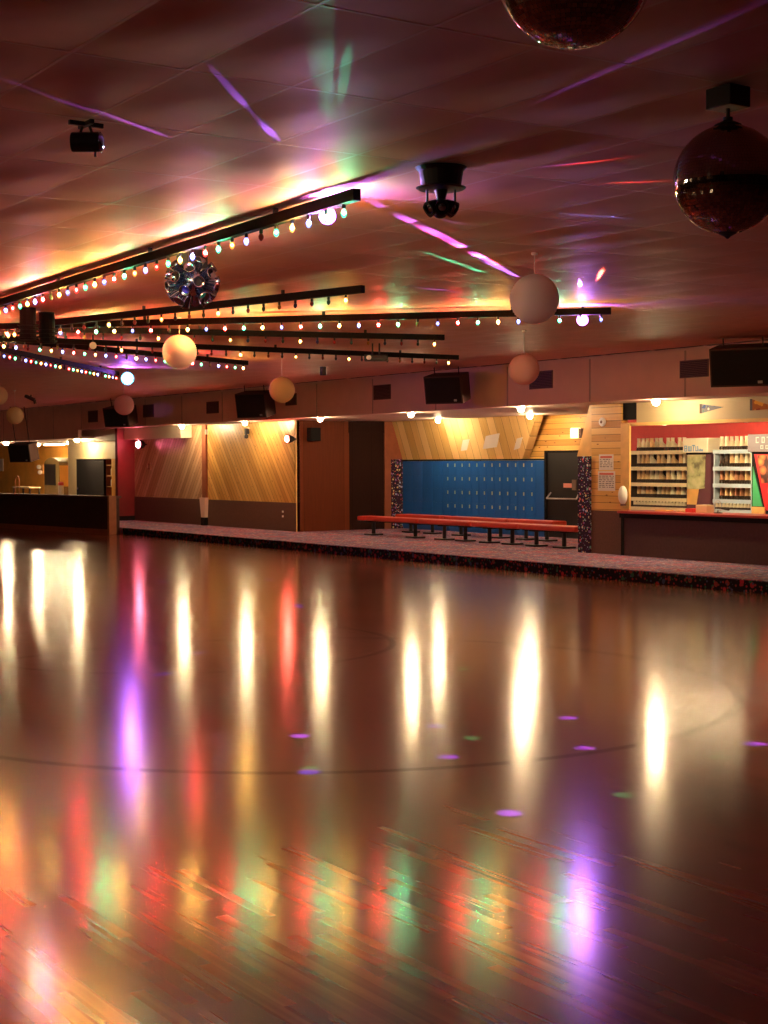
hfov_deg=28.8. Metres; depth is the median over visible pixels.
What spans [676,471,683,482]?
skate
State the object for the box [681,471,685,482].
skate
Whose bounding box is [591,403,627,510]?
wall pillar
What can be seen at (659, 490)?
skate
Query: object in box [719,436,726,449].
skate
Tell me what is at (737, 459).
skate
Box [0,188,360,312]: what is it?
rail
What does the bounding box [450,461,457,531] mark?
locker
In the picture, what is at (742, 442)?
skate
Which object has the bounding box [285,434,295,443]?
lamp
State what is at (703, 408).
pennant
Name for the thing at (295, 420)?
trim
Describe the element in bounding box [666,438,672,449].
skate
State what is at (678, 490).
skate
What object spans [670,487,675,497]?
skate
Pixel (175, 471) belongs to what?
wall
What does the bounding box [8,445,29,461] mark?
grille
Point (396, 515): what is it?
bench
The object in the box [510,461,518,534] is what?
locker
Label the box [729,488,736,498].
skate
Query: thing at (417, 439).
wall
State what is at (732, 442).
skate
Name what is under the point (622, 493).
wall lamp
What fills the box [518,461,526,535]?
locker
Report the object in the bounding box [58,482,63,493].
bin
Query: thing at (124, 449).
pillar
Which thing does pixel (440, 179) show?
light
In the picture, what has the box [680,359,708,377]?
air vent
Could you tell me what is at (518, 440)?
paper sheet
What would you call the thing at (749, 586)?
platform edge
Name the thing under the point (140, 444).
lamp
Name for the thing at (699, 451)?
display cabinet
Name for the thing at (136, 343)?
rail
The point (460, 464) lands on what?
locker
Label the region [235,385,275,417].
speaker
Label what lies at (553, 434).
wall
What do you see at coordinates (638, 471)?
skate
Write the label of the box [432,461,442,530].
locker
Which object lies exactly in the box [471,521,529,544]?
bench
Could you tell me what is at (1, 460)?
paper sheet
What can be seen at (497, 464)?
locker
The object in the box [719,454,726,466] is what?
skate
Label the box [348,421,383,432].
trim
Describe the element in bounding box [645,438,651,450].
skate
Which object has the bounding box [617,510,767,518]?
countertop
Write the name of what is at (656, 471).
skate
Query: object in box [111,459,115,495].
trim
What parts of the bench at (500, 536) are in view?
plate, seat, plate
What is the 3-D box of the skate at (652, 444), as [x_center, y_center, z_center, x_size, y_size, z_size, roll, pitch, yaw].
[5.425,-1.359,30.039,0.218,0.251,0.093,-2,2,-36]
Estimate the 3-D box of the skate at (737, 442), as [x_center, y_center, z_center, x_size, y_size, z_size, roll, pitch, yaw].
[6.681,-1.302,28.143,0.218,0.251,0.093,-2,2,-36]
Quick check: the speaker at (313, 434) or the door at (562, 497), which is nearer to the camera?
the door at (562, 497)
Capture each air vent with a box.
[88,410,97,422]
[143,404,153,417]
[206,401,218,413]
[285,393,296,405]
[373,384,390,399]
[529,370,552,389]
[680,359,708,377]
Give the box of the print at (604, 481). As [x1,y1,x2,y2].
[599,476,613,487]
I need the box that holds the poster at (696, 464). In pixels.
[687,455,705,488]
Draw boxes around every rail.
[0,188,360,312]
[0,285,364,337]
[0,307,610,335]
[0,326,444,345]
[0,334,247,368]
[0,336,458,363]
[0,346,118,379]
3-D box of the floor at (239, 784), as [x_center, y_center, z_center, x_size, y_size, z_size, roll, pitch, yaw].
[-10.918,1.237,24.603,24.900,0.100,67.000,-1,2,-33]
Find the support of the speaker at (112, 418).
hanging from the ceiling at (181, 34)
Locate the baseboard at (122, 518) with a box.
[119,516,134,520]
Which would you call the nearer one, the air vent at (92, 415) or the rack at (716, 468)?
the rack at (716, 468)
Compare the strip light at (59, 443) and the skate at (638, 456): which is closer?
the skate at (638, 456)
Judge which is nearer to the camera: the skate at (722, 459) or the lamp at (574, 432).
the skate at (722, 459)
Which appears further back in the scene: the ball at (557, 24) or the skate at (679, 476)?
the skate at (679, 476)
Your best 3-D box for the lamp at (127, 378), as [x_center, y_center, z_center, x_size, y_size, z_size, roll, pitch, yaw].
[-5.143,-2.716,29.975,0.258,0.339,0.232,-1,2,-10]
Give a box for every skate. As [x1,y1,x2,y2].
[636,438,640,450]
[636,455,643,466]
[636,470,640,481]
[636,486,640,496]
[641,438,647,450]
[641,454,647,466]
[641,470,645,481]
[641,486,647,496]
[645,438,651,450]
[645,454,651,466]
[645,470,651,481]
[645,486,651,496]
[649,438,656,450]
[649,454,656,466]
[649,470,656,481]
[649,486,656,496]
[654,438,661,450]
[654,470,660,482]
[656,454,662,466]
[656,487,661,496]
[658,438,665,449]
[658,470,665,482]
[660,454,668,466]
[661,487,667,496]
[665,470,672,482]
[665,487,669,497]
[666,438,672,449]
[666,454,673,466]
[670,438,677,449]
[670,471,678,482]
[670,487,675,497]
[671,454,678,466]
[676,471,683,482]
[676,487,682,497]
[677,437,682,449]
[678,454,685,466]
[680,487,685,497]
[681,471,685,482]
[683,454,685,466]
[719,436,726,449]
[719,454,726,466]
[719,471,726,482]
[719,488,726,498]
[724,436,731,449]
[724,454,731,466]
[724,471,731,482]
[724,488,731,498]
[729,436,736,449]
[729,454,736,466]
[729,471,736,482]
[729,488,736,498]
[734,436,741,449]
[734,454,741,466]
[734,471,741,483]
[734,488,741,498]
[739,436,746,448]
[739,453,746,466]
[739,471,746,483]
[739,488,746,498]
[744,436,747,448]
[744,453,749,466]
[744,471,749,483]
[744,488,749,498]
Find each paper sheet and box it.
[0,459,3,470]
[461,439,469,450]
[483,433,499,448]
[514,437,522,449]
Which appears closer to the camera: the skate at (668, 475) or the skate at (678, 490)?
the skate at (678, 490)
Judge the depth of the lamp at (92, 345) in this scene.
22.08 m
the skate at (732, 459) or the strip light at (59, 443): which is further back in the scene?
the strip light at (59, 443)
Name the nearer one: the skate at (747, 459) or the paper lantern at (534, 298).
the paper lantern at (534, 298)
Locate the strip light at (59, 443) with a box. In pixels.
[42,442,66,445]
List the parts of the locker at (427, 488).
door, door, door, door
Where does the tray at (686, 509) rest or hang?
on the counter at (741, 538)
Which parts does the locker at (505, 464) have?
door, door, door, door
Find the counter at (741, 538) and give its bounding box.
[617,510,767,565]
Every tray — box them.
[655,509,672,510]
[685,508,695,511]
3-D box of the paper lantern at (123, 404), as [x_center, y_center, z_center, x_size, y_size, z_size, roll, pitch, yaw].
[-5.813,-2.579,33.411,0.453,0.825,0.453,-1,2,-33]
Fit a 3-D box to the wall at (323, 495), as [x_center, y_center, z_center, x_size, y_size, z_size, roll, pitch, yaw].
[-0.898,-0.959,39.279,3.300,2.860,0.100,-1,2,-33]
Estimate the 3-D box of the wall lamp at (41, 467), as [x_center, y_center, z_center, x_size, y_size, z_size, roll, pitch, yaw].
[-14.721,-1.816,63.977,0.247,0.420,0.313,-1,2,-33]
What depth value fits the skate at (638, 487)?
30.31 m
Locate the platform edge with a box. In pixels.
[123,528,767,593]
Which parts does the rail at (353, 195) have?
light bulb, light bulb, light bulb, light bulb, light bulb, light bulb, light bulb, light bulb, light bulb, light bulb, light bulb, light bulb, light bulb, light bulb, light bulb, light bulb, light bulb, light bulb, light bulb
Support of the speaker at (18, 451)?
hanging from the ceiling at (181, 34)
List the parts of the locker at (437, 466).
door, door, door, door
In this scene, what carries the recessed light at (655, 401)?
in the ceiling at (574, 408)
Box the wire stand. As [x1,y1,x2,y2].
[714,501,729,512]
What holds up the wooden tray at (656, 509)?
on the counter at (741, 538)
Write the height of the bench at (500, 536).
0.460 m
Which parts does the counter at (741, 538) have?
corner trim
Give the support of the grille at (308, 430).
attached to the speaker at (313, 434)
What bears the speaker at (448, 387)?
hanging from the ceiling at (181, 34)
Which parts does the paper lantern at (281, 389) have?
lamp shade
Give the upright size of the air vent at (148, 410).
0.372 m
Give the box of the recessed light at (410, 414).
[406,412,415,416]
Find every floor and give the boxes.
[0,528,767,1023]
[120,520,767,581]
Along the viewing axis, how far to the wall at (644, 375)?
31.96 m
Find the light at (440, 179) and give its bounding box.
[415,163,466,218]
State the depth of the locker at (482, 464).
37.19 m
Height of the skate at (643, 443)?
0.251 m
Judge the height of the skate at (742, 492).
0.251 m
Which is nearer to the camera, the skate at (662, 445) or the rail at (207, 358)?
the rail at (207, 358)
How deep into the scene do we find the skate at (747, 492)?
27.90 m
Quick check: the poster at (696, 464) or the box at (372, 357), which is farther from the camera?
the poster at (696, 464)
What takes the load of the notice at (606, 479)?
attached to the wall pillar at (606, 439)
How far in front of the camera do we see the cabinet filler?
35.38 m
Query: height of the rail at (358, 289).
0.219 m
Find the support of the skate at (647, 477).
on the rack at (634, 468)
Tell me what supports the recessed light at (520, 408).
in the ceiling at (574, 408)
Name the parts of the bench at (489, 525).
plate, seat, seat, plate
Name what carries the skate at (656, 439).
on the rack at (634, 468)
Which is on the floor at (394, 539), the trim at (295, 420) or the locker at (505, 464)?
the locker at (505, 464)
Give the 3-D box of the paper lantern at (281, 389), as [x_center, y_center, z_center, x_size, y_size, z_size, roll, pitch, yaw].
[-1.790,-2.342,26.213,0.453,0.857,0.453,-1,2,-33]
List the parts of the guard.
guard panel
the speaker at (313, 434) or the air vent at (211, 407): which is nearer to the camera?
the speaker at (313, 434)
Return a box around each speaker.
[7,407,39,461]
[103,398,137,426]
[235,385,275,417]
[307,428,320,440]
[423,367,470,403]
[709,337,767,386]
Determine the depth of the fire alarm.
28.52 m
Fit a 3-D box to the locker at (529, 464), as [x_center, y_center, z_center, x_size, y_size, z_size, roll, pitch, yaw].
[3.565,-0.330,35.702,0.234,1.800,0.304,-1,2,-33]
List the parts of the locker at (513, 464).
door, door, door, door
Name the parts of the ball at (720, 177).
rod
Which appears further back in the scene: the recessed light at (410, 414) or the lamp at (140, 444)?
the lamp at (140, 444)
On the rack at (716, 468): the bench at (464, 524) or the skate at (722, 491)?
the skate at (722, 491)
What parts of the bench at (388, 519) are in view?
plate, seat, seat, plate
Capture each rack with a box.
[631,450,686,510]
[713,449,751,512]
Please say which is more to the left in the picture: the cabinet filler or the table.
the table
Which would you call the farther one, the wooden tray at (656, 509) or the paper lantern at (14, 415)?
the paper lantern at (14, 415)
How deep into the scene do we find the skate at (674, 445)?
29.49 m
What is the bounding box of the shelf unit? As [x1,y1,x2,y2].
[106,459,111,495]
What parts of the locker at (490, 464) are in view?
door, door, door, door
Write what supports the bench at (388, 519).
on the floor at (394, 539)
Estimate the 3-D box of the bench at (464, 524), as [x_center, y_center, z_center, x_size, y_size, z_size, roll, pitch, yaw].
[1.510,0.410,33.848,0.420,0.460,2.000,-1,2,-33]
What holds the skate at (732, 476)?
on the rack at (716, 468)
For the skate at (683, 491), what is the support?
on the rack at (634, 468)
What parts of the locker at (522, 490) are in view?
door, door, door, door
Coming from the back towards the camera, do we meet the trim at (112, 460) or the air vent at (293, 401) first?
the trim at (112, 460)
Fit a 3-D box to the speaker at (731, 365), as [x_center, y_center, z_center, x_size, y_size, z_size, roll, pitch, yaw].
[5.573,-2.339,23.164,0.948,0.727,0.518,1,14,26]
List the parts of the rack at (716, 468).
panel, panel, panel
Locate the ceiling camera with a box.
[24,394,36,403]
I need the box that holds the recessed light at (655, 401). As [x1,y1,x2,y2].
[650,399,661,404]
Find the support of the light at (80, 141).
hanging from the ceiling at (181, 34)
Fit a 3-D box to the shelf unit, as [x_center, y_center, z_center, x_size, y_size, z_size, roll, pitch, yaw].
[-8.762,-0.755,48.546,0.310,1.910,0.580,-1,2,-33]
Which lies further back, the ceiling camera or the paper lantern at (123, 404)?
the ceiling camera
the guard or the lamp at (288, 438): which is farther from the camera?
the guard
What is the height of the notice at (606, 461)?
0.300 m
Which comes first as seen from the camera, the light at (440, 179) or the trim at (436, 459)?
the light at (440, 179)
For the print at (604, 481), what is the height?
0.222 m
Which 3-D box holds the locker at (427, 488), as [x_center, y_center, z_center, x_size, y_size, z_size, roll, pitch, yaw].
[1.222,-0.437,39.254,0.216,1.800,0.452,-1,2,-33]
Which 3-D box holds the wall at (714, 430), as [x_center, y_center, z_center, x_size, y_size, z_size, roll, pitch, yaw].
[13.507,-0.343,18.723,0.100,2.860,30.300,-1,2,-33]
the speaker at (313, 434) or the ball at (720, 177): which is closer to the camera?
the ball at (720, 177)
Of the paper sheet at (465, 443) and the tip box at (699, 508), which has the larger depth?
the paper sheet at (465, 443)
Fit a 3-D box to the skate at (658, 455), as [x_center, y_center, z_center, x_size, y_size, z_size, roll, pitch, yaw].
[5.530,-1.035,29.892,0.218,0.251,0.093,-2,2,-37]
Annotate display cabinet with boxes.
[683,438,724,507]
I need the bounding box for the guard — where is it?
[199,498,207,525]
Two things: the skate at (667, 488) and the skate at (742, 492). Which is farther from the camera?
the skate at (667, 488)
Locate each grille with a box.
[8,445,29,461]
[103,409,128,425]
[235,394,265,416]
[307,429,310,439]
[424,377,461,402]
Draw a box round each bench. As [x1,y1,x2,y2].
[357,516,429,537]
[395,514,448,533]
[418,519,475,541]
[444,516,513,538]
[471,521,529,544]
[508,519,566,541]
[518,524,577,548]
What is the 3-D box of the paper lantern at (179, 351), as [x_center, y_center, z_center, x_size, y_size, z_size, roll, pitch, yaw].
[-2.680,-2.210,19.586,0.453,0.678,0.453,-1,2,-33]
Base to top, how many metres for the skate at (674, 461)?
0.251 m
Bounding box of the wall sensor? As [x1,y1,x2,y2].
[244,428,248,438]
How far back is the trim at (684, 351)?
33.62 m
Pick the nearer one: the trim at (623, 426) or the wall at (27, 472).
the trim at (623, 426)
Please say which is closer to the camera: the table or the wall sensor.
the wall sensor
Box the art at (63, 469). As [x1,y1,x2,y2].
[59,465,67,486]
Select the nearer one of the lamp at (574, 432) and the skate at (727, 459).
the skate at (727, 459)
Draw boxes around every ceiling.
[0,0,767,409]
[0,393,767,445]
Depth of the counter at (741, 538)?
26.57 m
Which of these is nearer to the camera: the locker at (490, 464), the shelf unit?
the locker at (490, 464)
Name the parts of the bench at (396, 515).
seat, plate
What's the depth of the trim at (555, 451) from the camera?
35.19 m
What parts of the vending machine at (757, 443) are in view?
green panel, panel, red panel, picture panel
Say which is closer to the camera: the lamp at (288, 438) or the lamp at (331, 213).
the lamp at (331, 213)
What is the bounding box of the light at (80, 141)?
[68,119,104,156]
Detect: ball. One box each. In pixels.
[502,0,646,49]
[673,83,767,238]
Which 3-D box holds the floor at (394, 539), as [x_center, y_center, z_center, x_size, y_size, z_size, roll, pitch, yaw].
[2.109,0.606,39.219,13.220,0.290,77.000,-1,2,-33]
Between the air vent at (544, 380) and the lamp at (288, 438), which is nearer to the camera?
the air vent at (544, 380)
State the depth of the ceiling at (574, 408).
34.03 m
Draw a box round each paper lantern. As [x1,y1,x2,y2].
[0,386,7,404]
[6,390,23,423]
[114,395,133,414]
[162,317,196,368]
[269,354,294,402]
[508,330,539,384]
[510,252,558,323]
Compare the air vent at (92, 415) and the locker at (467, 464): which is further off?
the air vent at (92, 415)
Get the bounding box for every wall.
[0,341,767,441]
[0,444,67,493]
[68,420,299,531]
[134,425,201,498]
[294,420,402,531]
[392,415,543,459]
[498,414,586,460]
[577,396,767,554]
[628,420,767,450]
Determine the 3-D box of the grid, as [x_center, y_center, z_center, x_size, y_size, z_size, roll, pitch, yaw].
[-9.396,-2.680,24.035,25.821,0.009,66.948,-1,2,-33]
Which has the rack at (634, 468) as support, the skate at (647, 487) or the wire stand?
the skate at (647, 487)
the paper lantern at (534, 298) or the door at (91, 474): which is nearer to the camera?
the paper lantern at (534, 298)
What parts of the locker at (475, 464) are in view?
door, door, door, door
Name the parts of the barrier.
kick plate, rail, post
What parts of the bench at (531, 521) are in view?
plate, seat, plate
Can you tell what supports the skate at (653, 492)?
on the rack at (634, 468)
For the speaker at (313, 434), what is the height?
0.340 m
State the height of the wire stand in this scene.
0.228 m
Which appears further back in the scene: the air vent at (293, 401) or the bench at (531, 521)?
the air vent at (293, 401)
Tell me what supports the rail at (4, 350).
hanging from the ceiling at (181, 34)
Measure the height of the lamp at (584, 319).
0.242 m
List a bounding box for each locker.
[403,461,412,528]
[412,461,422,528]
[422,461,432,529]
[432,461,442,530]
[443,461,449,530]
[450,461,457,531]
[457,461,464,531]
[464,461,471,531]
[472,461,479,532]
[479,461,486,532]
[487,461,494,533]
[494,461,502,533]
[502,461,509,534]
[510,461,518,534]
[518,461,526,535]
[526,460,533,535]
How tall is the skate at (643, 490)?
0.251 m
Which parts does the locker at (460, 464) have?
door, door, door, door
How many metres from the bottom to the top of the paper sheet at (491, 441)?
0.380 m
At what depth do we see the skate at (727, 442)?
28.29 m
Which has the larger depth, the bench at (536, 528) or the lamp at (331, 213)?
the bench at (536, 528)
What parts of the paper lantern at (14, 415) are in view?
lamp shade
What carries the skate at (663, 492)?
on the rack at (634, 468)
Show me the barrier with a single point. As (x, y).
(91, 514)
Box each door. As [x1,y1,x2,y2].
[76,459,105,495]
[546,452,577,538]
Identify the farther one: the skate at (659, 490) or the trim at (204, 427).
the trim at (204, 427)
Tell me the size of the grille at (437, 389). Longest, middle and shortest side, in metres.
0.760 x 0.500 x 0.012 m
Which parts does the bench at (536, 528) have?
plate, seat, seat, plate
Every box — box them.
[319,366,327,374]
[364,343,387,361]
[696,505,713,512]
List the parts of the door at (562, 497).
latch plate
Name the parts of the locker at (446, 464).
door, door, door, door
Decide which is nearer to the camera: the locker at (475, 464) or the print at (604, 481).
the print at (604, 481)
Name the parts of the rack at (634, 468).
panel, panel, panel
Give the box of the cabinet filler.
[534,460,543,536]
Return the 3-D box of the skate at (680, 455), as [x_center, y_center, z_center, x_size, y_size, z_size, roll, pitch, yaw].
[5.871,-1.019,29.378,0.218,0.251,0.093,-2,2,-35]
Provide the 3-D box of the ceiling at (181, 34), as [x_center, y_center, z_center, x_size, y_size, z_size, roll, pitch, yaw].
[-9.502,-2.666,23.959,25.542,0.015,66.938,-1,2,-33]
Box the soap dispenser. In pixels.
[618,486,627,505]
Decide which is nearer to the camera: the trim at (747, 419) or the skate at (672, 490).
the trim at (747, 419)
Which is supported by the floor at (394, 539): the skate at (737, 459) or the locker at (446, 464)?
the locker at (446, 464)
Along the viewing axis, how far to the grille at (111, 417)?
43.32 m
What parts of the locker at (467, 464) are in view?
door, door, door, door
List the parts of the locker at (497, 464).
door, door, door, door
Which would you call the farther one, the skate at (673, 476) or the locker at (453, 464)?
the locker at (453, 464)
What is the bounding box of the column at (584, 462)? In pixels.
[578,456,590,552]
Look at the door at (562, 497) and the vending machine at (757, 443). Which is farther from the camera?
the door at (562, 497)
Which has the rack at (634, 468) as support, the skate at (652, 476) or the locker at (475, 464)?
the skate at (652, 476)
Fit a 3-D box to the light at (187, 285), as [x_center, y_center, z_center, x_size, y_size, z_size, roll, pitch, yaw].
[-1.717,-2.078,13.391,0.493,0.514,0.492,-1,2,-33]
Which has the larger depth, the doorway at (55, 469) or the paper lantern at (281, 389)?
the doorway at (55, 469)
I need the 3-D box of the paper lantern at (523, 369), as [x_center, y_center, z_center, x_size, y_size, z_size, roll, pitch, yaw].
[2.032,-2.241,21.705,0.453,0.795,0.453,-1,2,-33]
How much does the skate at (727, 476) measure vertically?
0.251 m
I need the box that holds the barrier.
[0,493,120,534]
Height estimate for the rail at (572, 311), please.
0.219 m
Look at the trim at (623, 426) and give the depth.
28.10 m
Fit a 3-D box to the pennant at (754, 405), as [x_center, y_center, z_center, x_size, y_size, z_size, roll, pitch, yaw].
[6.417,-1.817,25.186,0.014,0.195,0.659,-1,2,-33]
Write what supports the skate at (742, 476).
on the rack at (716, 468)
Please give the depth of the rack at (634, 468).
29.85 m
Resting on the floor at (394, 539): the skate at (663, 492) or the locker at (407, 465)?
the locker at (407, 465)
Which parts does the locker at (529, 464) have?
door, door, door, door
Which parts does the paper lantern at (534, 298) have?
lamp shade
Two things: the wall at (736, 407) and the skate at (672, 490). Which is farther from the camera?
the skate at (672, 490)
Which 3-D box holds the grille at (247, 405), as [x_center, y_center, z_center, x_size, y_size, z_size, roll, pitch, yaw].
[-3.255,-2.591,36.493,0.800,0.540,0.012,1,14,26]
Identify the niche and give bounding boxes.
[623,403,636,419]
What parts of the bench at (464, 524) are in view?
plate, seat, seat, plate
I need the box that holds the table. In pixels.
[12,486,40,493]
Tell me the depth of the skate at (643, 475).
30.21 m
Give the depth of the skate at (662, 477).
29.79 m
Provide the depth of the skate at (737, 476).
28.10 m
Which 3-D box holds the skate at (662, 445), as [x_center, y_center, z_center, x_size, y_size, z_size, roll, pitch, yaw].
[5.568,-1.353,29.823,0.218,0.251,0.093,-2,2,-34]
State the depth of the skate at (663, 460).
29.73 m
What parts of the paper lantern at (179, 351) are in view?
lamp shade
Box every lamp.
[37,465,43,473]
[89,335,96,348]
[121,368,133,384]
[136,439,146,449]
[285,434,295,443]
[319,209,335,224]
[570,428,582,437]
[577,307,587,325]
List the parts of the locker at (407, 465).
door, door, door, door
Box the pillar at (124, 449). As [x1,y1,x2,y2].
[115,428,134,515]
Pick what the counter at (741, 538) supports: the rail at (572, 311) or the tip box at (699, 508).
the tip box at (699, 508)
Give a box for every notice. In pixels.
[598,471,614,490]
[599,454,613,469]
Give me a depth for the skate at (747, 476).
27.89 m
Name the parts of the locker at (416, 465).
door, door, door, door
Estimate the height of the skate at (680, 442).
0.251 m
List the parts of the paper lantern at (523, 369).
lamp shade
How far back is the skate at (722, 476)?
28.41 m
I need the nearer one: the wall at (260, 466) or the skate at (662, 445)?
the skate at (662, 445)
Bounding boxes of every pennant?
[699,404,721,413]
[750,399,767,410]
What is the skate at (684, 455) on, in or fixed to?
on the rack at (634, 468)
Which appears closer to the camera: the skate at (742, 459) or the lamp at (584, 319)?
the lamp at (584, 319)
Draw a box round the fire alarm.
[599,418,605,425]
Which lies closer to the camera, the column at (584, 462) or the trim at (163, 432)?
the column at (584, 462)
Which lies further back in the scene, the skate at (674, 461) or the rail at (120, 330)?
the skate at (674, 461)
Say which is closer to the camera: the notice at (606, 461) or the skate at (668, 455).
the notice at (606, 461)
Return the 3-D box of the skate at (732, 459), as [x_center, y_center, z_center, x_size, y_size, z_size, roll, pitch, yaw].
[6.614,-0.986,28.258,0.218,0.251,0.093,-2,2,-35]
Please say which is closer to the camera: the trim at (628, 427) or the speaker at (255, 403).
the trim at (628, 427)
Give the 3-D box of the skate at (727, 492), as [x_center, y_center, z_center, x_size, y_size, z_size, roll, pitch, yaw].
[6.547,-0.374,28.382,0.218,0.251,0.093,-2,2,-35]
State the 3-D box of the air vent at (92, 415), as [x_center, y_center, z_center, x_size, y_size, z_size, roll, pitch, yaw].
[-9.164,-3.006,47.032,0.035,0.367,0.756,-1,2,-33]
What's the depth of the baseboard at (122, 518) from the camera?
46.54 m
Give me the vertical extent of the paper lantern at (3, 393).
0.509 m
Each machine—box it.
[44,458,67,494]
[748,434,767,513]
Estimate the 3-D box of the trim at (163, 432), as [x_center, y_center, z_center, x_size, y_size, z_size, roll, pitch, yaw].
[-7.755,-2.416,46.272,0.350,0.350,7.400,-1,2,-33]
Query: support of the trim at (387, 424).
attached to the wall at (323, 495)
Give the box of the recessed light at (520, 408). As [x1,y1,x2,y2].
[516,406,525,411]
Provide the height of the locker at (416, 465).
1.800 m
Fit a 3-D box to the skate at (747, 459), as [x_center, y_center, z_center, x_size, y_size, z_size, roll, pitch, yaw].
[6.821,-0.976,27.945,0.218,0.251,0.093,-1,2,-34]
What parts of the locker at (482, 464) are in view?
door, door, door, door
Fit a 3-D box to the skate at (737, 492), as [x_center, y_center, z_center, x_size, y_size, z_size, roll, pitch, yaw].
[6.685,-0.368,28.174,0.218,0.251,0.093,-2,2,-37]
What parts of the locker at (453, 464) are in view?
door, door, door, door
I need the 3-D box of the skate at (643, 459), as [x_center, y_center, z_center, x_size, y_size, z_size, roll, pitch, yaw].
[5.288,-1.046,30.258,0.218,0.251,0.093,-2,2,-37]
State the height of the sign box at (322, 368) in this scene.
0.179 m
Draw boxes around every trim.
[3,351,685,440]
[82,426,191,440]
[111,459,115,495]
[202,425,207,497]
[295,420,296,531]
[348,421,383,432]
[384,421,390,528]
[402,459,544,460]
[544,450,577,536]
[621,418,767,425]
[621,424,625,509]
[626,424,630,509]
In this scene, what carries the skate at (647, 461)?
on the rack at (634, 468)
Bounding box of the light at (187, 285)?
[164,249,219,308]
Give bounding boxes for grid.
[0,0,767,410]
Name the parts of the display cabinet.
panel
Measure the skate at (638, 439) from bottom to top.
0.251 m
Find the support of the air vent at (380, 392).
in the wall at (644, 375)
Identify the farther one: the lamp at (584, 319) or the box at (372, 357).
the box at (372, 357)
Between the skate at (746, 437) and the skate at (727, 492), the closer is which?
the skate at (746, 437)

